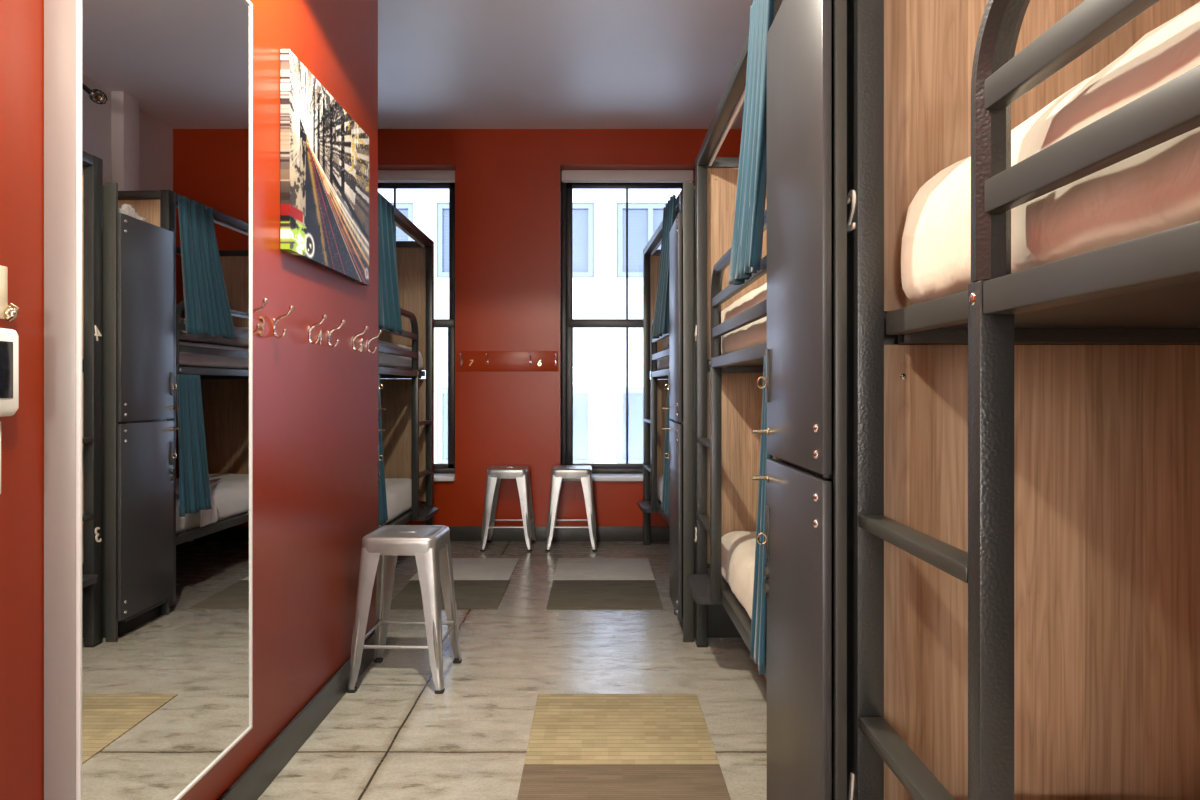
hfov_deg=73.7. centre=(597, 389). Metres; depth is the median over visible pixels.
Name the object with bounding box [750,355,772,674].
curtain
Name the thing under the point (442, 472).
window
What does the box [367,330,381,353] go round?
coat hook
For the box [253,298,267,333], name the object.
coat hook
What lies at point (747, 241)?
curtain
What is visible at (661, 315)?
curtain
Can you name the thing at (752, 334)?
mattress
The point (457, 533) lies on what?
baseboard
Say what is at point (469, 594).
rug
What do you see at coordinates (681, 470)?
locker
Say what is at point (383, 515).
curtain
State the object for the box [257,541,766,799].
floor
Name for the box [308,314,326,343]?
coat hook
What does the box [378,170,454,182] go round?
roller blind
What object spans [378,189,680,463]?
office building
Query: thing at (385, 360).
mattress
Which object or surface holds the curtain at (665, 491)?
hanging from the bunk bed at (654, 391)
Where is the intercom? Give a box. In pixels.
[0,328,18,416]
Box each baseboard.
[219,631,374,799]
[447,526,668,540]
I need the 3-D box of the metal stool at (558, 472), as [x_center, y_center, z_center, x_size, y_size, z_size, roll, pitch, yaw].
[-0.208,0.932,6.385,0.402,0.636,0.402,0,0,0]
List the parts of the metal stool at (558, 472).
leg, leg, seat, leg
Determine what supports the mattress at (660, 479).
on the bunk bed at (654, 391)
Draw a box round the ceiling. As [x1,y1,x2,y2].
[378,0,753,128]
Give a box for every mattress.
[379,340,422,369]
[379,478,411,526]
[657,356,668,370]
[657,475,662,501]
[721,282,766,354]
[722,531,755,619]
[901,2,1199,304]
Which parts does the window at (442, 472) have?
sash, sash, sill, frame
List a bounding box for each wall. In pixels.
[0,0,377,799]
[378,129,741,525]
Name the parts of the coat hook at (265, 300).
arm, arm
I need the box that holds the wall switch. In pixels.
[0,421,0,493]
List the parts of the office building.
pane, pane, pane, pane, pane, pane, pane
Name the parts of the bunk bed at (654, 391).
post, ladder post, guard rail, canopy rail, panel, panel, rail, rail, canopy rail, post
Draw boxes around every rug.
[390,558,518,608]
[517,694,730,799]
[546,558,662,608]
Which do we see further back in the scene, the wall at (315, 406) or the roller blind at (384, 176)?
the roller blind at (384, 176)
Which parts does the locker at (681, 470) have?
door, door, panel, panel, panel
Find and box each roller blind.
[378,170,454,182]
[562,170,692,182]
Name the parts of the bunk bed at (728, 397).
post, ladder post, canopy rail, rail, panel, guard rail, canopy rail, rail, panel, rail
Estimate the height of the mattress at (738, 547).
0.200 m
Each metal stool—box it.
[347,525,461,693]
[480,465,535,551]
[545,465,596,551]
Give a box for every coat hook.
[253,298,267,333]
[258,317,264,335]
[273,305,293,338]
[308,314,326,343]
[327,319,344,346]
[352,326,367,350]
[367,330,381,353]
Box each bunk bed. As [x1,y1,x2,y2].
[378,192,437,525]
[638,190,682,544]
[686,0,782,679]
[847,0,1199,799]
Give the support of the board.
attached to the wall at (508, 181)
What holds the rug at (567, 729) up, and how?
on the floor
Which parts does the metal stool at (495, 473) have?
leg, leg, seat, leg, leg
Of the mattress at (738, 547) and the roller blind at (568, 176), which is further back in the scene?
the roller blind at (568, 176)
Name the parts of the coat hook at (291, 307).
plate, arm, arm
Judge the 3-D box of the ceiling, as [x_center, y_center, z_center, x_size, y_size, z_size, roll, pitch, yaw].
[-0.450,-2.220,0.825,4.300,0.120,12.250,0,0,0]
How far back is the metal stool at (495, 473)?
6.23 m
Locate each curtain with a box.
[378,193,402,334]
[378,374,387,524]
[652,194,675,338]
[662,375,673,516]
[728,0,774,284]
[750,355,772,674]
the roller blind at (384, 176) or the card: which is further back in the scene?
the roller blind at (384, 176)
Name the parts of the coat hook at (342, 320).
plate, arm, arm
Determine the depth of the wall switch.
1.39 m
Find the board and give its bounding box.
[456,351,557,370]
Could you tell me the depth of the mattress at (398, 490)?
5.51 m
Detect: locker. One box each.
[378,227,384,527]
[663,182,741,641]
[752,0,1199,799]
[831,0,832,61]
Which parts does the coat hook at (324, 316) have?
plate, arm, arm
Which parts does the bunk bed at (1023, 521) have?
post, rail, ladder post, guard rail, panel, panel, rail, rail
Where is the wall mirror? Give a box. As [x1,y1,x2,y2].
[44,0,252,799]
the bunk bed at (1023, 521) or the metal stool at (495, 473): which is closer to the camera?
the bunk bed at (1023, 521)
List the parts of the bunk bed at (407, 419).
rail, rail, panel, panel, canopy rail, rail, guard rail, canopy rail, ladder post, rail, post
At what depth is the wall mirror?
1.73 m
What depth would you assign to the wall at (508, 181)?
6.62 m
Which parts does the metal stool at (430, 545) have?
leg, leg, seat, leg, leg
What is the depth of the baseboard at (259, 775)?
2.73 m
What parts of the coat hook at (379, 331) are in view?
arm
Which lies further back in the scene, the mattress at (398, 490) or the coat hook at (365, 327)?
the mattress at (398, 490)
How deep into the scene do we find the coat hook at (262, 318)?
2.49 m
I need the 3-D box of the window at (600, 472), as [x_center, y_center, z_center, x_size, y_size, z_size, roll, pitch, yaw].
[0.247,-0.556,6.735,1.132,2.611,0.350,0,0,0]
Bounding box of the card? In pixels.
[0,265,18,321]
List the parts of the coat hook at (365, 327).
arm, arm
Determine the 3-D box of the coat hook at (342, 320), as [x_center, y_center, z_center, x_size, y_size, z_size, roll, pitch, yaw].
[-1.017,-0.220,3.111,0.067,0.109,0.017,0,0,0]
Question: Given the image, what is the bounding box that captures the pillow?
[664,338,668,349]
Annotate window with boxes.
[378,183,454,480]
[561,172,682,480]
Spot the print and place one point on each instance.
(324, 152)
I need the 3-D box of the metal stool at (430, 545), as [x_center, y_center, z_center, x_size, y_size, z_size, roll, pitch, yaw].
[-0.832,0.932,3.492,0.402,0.636,0.402,0,0,1]
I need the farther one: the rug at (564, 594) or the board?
the board
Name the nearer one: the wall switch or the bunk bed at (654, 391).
the wall switch
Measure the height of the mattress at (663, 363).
0.155 m
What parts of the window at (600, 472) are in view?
frame, sill, sash, pane, sash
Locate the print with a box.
[280,49,368,285]
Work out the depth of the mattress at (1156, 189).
0.90 m
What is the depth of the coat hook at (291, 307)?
2.58 m
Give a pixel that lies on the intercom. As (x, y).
(9, 338)

